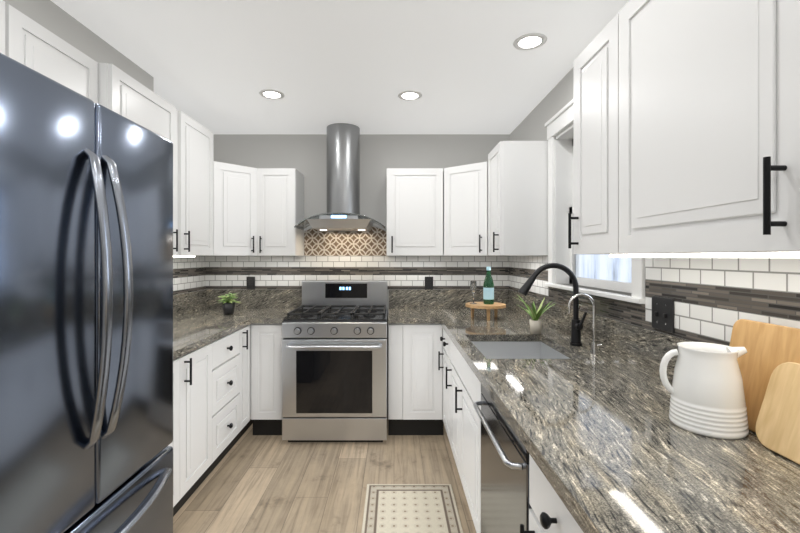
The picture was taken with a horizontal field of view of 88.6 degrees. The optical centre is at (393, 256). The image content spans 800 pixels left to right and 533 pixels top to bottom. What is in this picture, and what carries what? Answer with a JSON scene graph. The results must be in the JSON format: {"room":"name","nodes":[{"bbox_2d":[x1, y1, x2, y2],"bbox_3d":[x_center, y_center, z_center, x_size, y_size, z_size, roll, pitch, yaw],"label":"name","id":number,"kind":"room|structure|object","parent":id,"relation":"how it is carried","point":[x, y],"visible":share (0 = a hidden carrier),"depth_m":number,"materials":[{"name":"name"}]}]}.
{"room":"kitchen","nodes":[
{"label":"kitchen","id":0,"kind":"room"},
{"bbox_2d":[173,424,475,532],"bbox_3d":[-0.125,1.390,0.625,3.410,0.060,6.350,0,0,0],"label":"floor","id":1,"kind":"structure","parent":0,"point":[251,483],"depth_m":2.48,"materials":[{"name":"brown wood"}]},
{"bbox_2d":[0,53,172,532],"bbox_3d":[-1.185,0.470,1.107,0.929,1.780,0.774,0,0,0],"label":"refrigerator","id":2,"kind":"object","parent":1,"relation":"on","point":[86,311],"visible":1,"depth_m":1.05,"materials":[{"name":"grey metal"}]},
{"bbox_2d":[168,352,191,516],"bbox_3d":[-1.368,0.926,1.793,0.620,0.868,0.586,0,0,0],"label":"base cabinet","id":3,"kind":"object","parent":1,"relation":"on","point":[181,443],"depth_m":2.05,"materials":[{"name":"white wood"}]},
{"bbox_2d":[192,341,215,493],"bbox_3d":[-1.368,0.926,2.182,0.620,0.868,0.416,0,0,0],"label":"base cabinet","id":4,"kind":"object","parent":1,"relation":"on","point":[212,422],"depth_m":2.29,"materials":[{"name":"white wood"}]},
{"bbox_2d":[216,327,243,465],"bbox_3d":[-1.368,0.926,2.600,0.620,0.868,0.533,0,0,0],"label":"base cabinet","id":5,"kind":"object","parent":1,"relation":"on","point":[229,348],"depth_m":2.65,"materials":[{"name":"white wood"}]},
{"bbox_2d":[173,289,260,359],"bbox_3d":[-1.348,0.390,2.574,0.660,0.200,2.148,0,0,0],"label":"countertop","id":6,"kind":"structure","parent":5,"relation":"on","point":[199,320],"depth_m":3.04,"materials":[{"name":"stone"}]},
{"bbox_2d":[218,293,238,314],"bbox_3d":[-1.290,0.364,3.201,0.191,0.169,0.195,0,0,0],"label":"plant","id":7,"kind":"object","parent":6,"relation":"on","point":[228,306],"visible":1,"depth_m":3.17,"materials":[{"name":"green plant"}]},
{"bbox_2d":[244,325,251,432],"bbox_3d":[-1.368,0.926,2.917,0.620,0.868,0.194,0,0,0],"label":"base cabinet","id":8,"kind":"object","parent":1,"relation":"on","point":[247,421],"depth_m":2.97,"materials":[{"name":"white wood"}]},
{"bbox_2d":[250,324,282,434],"bbox_3d":[-0.947,0.926,3.339,0.262,0.868,0.618,0,0,0],"label":"base cabinet","id":9,"kind":"object","parent":1,"relation":"on","point":[265,339],"depth_m":3.03,"materials":[{"name":"white wood"}]},
{"bbox_2d":[257,289,301,323],"bbox_3d":[-0.917,0.390,3.327,0.203,0.200,0.643,0,0,0],"label":"countertop","id":10,"kind":"structure","parent":9,"relation":"on","point":[273,305],"depth_m":3.63,"materials":[{"name":"stone"}]},
{"bbox_2d":[282,281,387,441],"bbox_3d":[-0.430,0.785,3.252,0.758,1.150,0.737,0,0,0],"label":"range","id":11,"kind":"object","parent":1,"relation":"on","point":[335,361],"visible":1,"depth_m":2.95,"materials":[{"name":"grey metal"}]},
{"bbox_2d":[361,484,462,532],"bbox_3d":[0.090,1.355,1.820,0.500,0.008,1.240,0,0,0],"label":"rug","id":12,"kind":"object","parent":1,"relation":"on","point":[410,508],"visible":1,"depth_m":2.19,"materials":[{"name":"beige fabric"}]},
{"bbox_2d":[388,324,443,434],"bbox_3d":[0.167,0.926,3.339,0.422,0.868,0.618,0,0,0],"label":"base cabinet","id":13,"kind":"object","parent":1,"relation":"on","point":[415,390],"depth_m":3.03,"materials":[{"name":"white wood"}]},
{"bbox_2d":[388,289,436,323],"bbox_3d":[0.144,0.390,3.324,0.377,0.200,0.648,0,0,0],"label":"countertop","id":14,"kind":"structure","parent":13,"relation":"on","point":[406,306],"depth_m":3.63,"materials":[{"name":"stone"}]},
{"bbox_2d":[438,337,441,369],"bbox_3d":[0.693,0.925,3.311,0.670,0.868,0.674,0,0,0],"label":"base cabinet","id":15,"kind":"object","parent":1,"relation":"on","point":[439,353],"depth_m":2.98,"materials":[{"name":"metal"}]},
{"bbox_2d":[466,449,521,532],"bbox_3d":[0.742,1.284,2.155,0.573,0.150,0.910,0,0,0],"label":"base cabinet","id":16,"kind":"object","parent":1,"relation":"on","point":[473,456],"depth_m":1.81,"materials":[{"name":"white wood"}]},
{"bbox_2d":[442,329,561,480],"bbox_3d":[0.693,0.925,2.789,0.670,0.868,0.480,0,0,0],"label":"base cabinet","id":17,"kind":"object","parent":1,"relation":"on","point":[461,387],"depth_m":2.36,"materials":[{"name":"white wood"}]},
{"bbox_2d":[437,289,799,532],"bbox_3d":[0.680,0.390,1.974,0.696,0.200,3.348,0,0,0],"label":"countertop","id":18,"kind":"structure","parent":17,"relation":"on","point":[609,445],"depth_m":1.03,"materials":[{"name":"stone"}]},
{"bbox_2d":[465,302,505,320],"bbox_3d":[0.670,0.396,3.000,0.290,0.105,0.290,0,0,0],"label":"wood tray","id":19,"kind":"object","parent":18,"relation":"on","point":[495,306],"visible":0.94,"depth_m":2.91,"materials":[{"name":"brown wood"}]},
{"bbox_2d":[470,281,476,303],"bbox_3d":[0.585,0.260,3.020,0.054,0.165,0.054,0,0,0],"label":"glass","id":20,"kind":"object","parent":19,"relation":"on","point":[473,285],"visible":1,"depth_m":3.00,"materials":[{"name":"clear glass"}]},
{"bbox_2d":[483,267,493,303],"bbox_3d":[0.690,0.207,2.990,0.077,0.271,0.077,0,0,0],"label":"bottle","id":21,"kind":"object","parent":19,"relation":"on","point":[488,291],"visible":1,"depth_m":2.96,"materials":[{"name":"green glass"}]},
{"bbox_2d":[516,297,554,334],"bbox_3d":[0.824,0.338,2.420,0.257,0.222,0.271,0,0,0],"label":"potted plant","id":22,"kind":"object","parent":18,"relation":"on","point":[535,321],"visible":1,"depth_m":2.38,"materials":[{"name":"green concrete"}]},
{"bbox_2d":[518,263,586,345],"bbox_3d":[0.794,0.240,2.069,0.326,0.418,0.092,0,0,0],"label":"faucet","id":23,"kind":"object","parent":18,"relation":"on","point":[576,323],"visible":1,"depth_m":2.07,"materials":[{"name":"black metal"}]},
{"bbox_2d":[568,293,601,353],"bbox_3d":[0.890,0.309,1.915,0.155,0.279,0.034,0,0,0],"label":"faucet","id":24,"kind":"object","parent":18,"relation":"on","point":[594,347],"visible":1,"depth_m":1.91,"materials":[{"name":"silver metal"}]},
{"bbox_2d":[659,342,748,438],"bbox_3d":[0.824,0.341,1.090,0.186,0.216,0.169,0,0,0],"label":"pitcher","id":25,"kind":"object","parent":18,"relation":"on","point":[707,394],"visible":1,"depth_m":1.04,"materials":[{"name":"white ceramic"}]},
{"bbox_2d":[729,319,799,432],"bbox_3d":[0.950,0.310,0.953,0.067,0.277,0.425,0,0,0],"label":"cutting board","id":26,"kind":"object","parent":18,"relation":"on","point":[769,347],"visible":0.5,"depth_m":1.06,"materials":[{"name":"brown wood"}]},
{"bbox_2d":[755,362,799,464],"bbox_3d":[0.907,0.348,0.810,0.076,0.203,0.380,0,0,0],"label":"cutting board","id":27,"kind":"object","parent":18,"relation":"on","point":[777,427],"visible":0.98,"depth_m":0.95,"materials":[{"name":"brown wood"}]},
{"bbox_2d":[473,384,531,532],"bbox_3d":[0.657,0.928,1.400,0.686,0.864,0.590,0,0,0],"label":"dishwasher","id":28,"kind":"object","parent":1,"relation":"on","point":[505,506],"visible":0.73,"depth_m":1.36,"materials":[{"name":"grey metal"}]},
{"bbox_2d":[522,454,577,532],"bbox_3d":[0.693,0.925,0.872,0.670,0.868,0.456,0,0,0],"label":"base cabinet","id":29,"kind":"object","parent":1,"relation":"on","point":[549,512],"depth_m":0.97,"materials":[{"name":"white wood"}]},
{"bbox_2d":[51,0,628,133],"bbox_3d":[-0.125,-1.120,0.625,3.410,0.060,6.350,0,0,0],"label":"ceiling","id":30,"kind":"structure","parent":0,"point":[460,66],"depth_m":2.23,"materials":[{"name":"white paint"}]},
{"bbox_2d":[3,0,153,91],"bbox_3d":[-1.570,-1.012,0.045,0.220,0.157,4.890,0,0,0],"label":"soffit","id":31,"kind":"structure","parent":30,"relation":"attached to","point":[52,17],"depth_m":1.89,"materials":[{"name":"grey paint"}]},
{"bbox_2d":[259,89,284,98],"bbox_3d":[-0.816,-1.085,2.740,0.161,0.009,0.161,0,0,0],"label":"recessed light","id":32,"kind":"object","parent":30,"relation":"in","point":[266,93],"depth_m":2.73,"materials":[{"name":"white"}]},
{"bbox_2d":[398,90,421,100],"bbox_3d":[0.108,-1.085,2.760,0.161,0.009,0.161,0,0,0],"label":"recessed light","id":33,"kind":"object","parent":30,"relation":"in","point":[409,95],"depth_m":2.76,"materials":[{"name":"white"}]},
{"bbox_2d":[513,33,546,49],"bbox_3d":[0.686,-1.085,2.070,0.161,0.009,0.161,0,0,0],"label":"recessed light","id":34,"kind":"object","parent":30,"relation":"in","point":[529,41],"depth_m":2.07,"materials":[{"name":"white"}]},
{"bbox_2d":[214,134,509,311],"bbox_3d":[-0.325,0.135,3.725,3.010,2.450,0.150,0,0,0],"label":"wall","id":35,"kind":"structure","parent":0,"point":[305,155],"depth_m":3.65,"materials":[{"name":"grey paint"}]},
{"bbox_2d":[294,123,385,231],"bbox_3d":[-0.430,-0.656,3.393,0.726,0.865,0.487,0,0,0],"label":"range hood","id":36,"kind":"object","parent":35,"relation":"attached to","point":[342,214],"visible":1,"depth_m":3.35,"materials":[{"name":"silver metal"}]},
{"bbox_2d":[304,226,386,255],"bbox_3d":[-0.430,-0.153,3.645,0.731,0.284,0.008,0,0,0],"label":"tile panel","id":37,"kind":"object","parent":35,"relation":"attached to","point":[372,241],"visible":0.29,"depth_m":3.64,"materials":[{"name":"brown tile"}]},
{"bbox_2d":[206,256,508,288],"bbox_3d":[-0.325,0.140,3.643,2.704,0.296,0.008,0,0,0],"label":"tile backsplash","id":38,"kind":"structure","parent":35,"relation":"attached to","point":[294,272],"depth_m":3.64,"materials":[{"name":"tile"}]},
{"bbox_2d":[247,277,254,289],"bbox_3d":[-1.270,0.235,3.634,0.075,0.120,0.009,0,0,0],"label":"electrical outlet","id":39,"kind":"object","parent":38,"relation":"attached to","point":[250,283],"visible":1,"depth_m":3.63,"materials":[{"name":"black plastic"}]},
{"bbox_2d":[425,277,432,289],"bbox_3d":[0.310,0.235,3.634,0.075,0.120,0.009,0,0,0],"label":"electrical outlet","id":40,"kind":"object","parent":38,"relation":"attached to","point":[428,283],"visible":1,"depth_m":3.63,"materials":[{"name":"black plastic"}]},
{"bbox_2d":[510,68,630,294],"bbox_3d":[1.105,0.135,0.625,0.150,2.450,6.050,0,0,0],"label":"wall","id":41,"kind":"structure","parent":0,"point":[549,106],"depth_m":2.79,"materials":[{"name":"grey paint"}]},
{"bbox_2d":[488,141,547,255],"bbox_3d":[0.865,-0.390,2.901,0.325,0.760,0.360,0,0,0],"label":"upper cabinet","id":42,"kind":"object","parent":41,"relation":"attached to","point":[517,170],"depth_m":2.72,"materials":[{"name":"white wood"}]},
{"bbox_2d":[568,33,599,253],"bbox_3d":[0.865,-0.390,1.423,0.325,0.760,0.382,0,0,0],"label":"upper cabinet","id":43,"kind":"object","parent":41,"relation":"attached to","point":[586,67],"depth_m":1.50,"materials":[{"name":"white wood"}]},
{"bbox_2d":[545,99,644,303],"bbox_3d":[1.085,-0.345,2.185,0.180,1.074,1.064,0,0,0],"label":"window","id":44,"kind":"structure","parent":41,"relation":"in","point":[600,273],"depth_m":2.56,"materials":[{"name":"white wood"}]},
{"bbox_2d":[509,256,799,345],"bbox_3d":[1.023,0.140,1.969,0.008,0.296,3.338,0,0,0],"label":"tile backsplash","id":45,"kind":"structure","parent":41,"relation":"attached to","point":[715,299],"depth_m":1.35,"materials":[{"name":"tile"}]},
{"bbox_2d":[652,296,673,332],"bbox_3d":[1.010,0.215,1.550,0.017,0.125,0.125,0,0,0],"label":"switch plate","id":46,"kind":"object","parent":45,"relation":"attached to","point":[663,313],"visible":1,"depth_m":1.54,"materials":[{"name":"black plastic"}]},
{"bbox_2d":[600,0,763,253],"bbox_3d":[0.865,-0.390,0.989,0.325,0.760,0.714,0,0,0],"label":"upper cabinet","id":47,"kind":"object","parent":41,"relation":"attached to","point":[686,126],"depth_m":1.00,"materials":[{"name":"white wood"}]},
{"bbox_2d":[173,253,799,257],"bbox_3d":[-0.325,-0.004,1.700,2.370,0.011,2.700,0,0,0],"label":"light strip","id":48,"kind":"object","parent":47,"relation":"attached to","point":[752,255],"visible":0.7,"depth_m":1.05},
{"bbox_2d":[764,0,799,252],"bbox_3d":[0.865,-0.390,0.524,0.325,0.760,0.446,0,0,0],"label":"upper cabinet","id":49,"kind":"object","parent":41,"relation":"attached to","point":[781,17],"depth_m":0.74,"materials":[{"name":"white wood"}]},
{"bbox_3d":[-1.755,0.135,0.625,0.150,2.450,6.050,0,0,0],"label":"wall","id":50,"kind":"structure","parent":0,"visible":0},
{"bbox_2d":[0,0,7,55],"bbox_3d":[-1.545,-0.700,1.109,0.265,0.460,0.778,0,0,0],"label":"upper cabinet","id":51,"kind":"object","parent":50,"relation":"attached to","point":[3,7],"depth_m":1.49,"materials":[{"name":"white wood"}]},
{"bbox_2d":[8,4,91,99],"bbox_3d":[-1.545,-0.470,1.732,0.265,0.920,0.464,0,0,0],"label":"upper cabinet","id":52,"kind":"object","parent":50,"relation":"attached to","point":[25,40],"depth_m":1.67,"materials":[{"name":"white wood"}]},
{"bbox_2d":[92,59,183,255],"bbox_3d":[-1.515,-0.470,2.240,0.325,0.920,0.671,0,0,0],"label":"upper cabinet","id":53,"kind":"object","parent":50,"relation":"attached to","point":[113,89],"depth_m":2.27,"materials":[{"name":"white wood"}]},
{"bbox_2d":[173,256,205,294],"bbox_3d":[-1.673,0.140,2.569,0.008,0.296,2.138,0,0,0],"label":"tile backsplash","id":54,"kind":"structure","parent":50,"relation":"attached to","point":[189,274],"depth_m":3.33,"materials":[{"name":"tile"}]},
{"bbox_2d":[184,113,213,255],"bbox_3d":[-1.515,-0.470,2.829,0.325,0.920,0.507,0,0,0],"label":"upper cabinet","id":55,"kind":"object","parent":50,"relation":"attached to","point":[198,140],"depth_m":2.84,"materials":[{"name":"white wood"}]}
]}

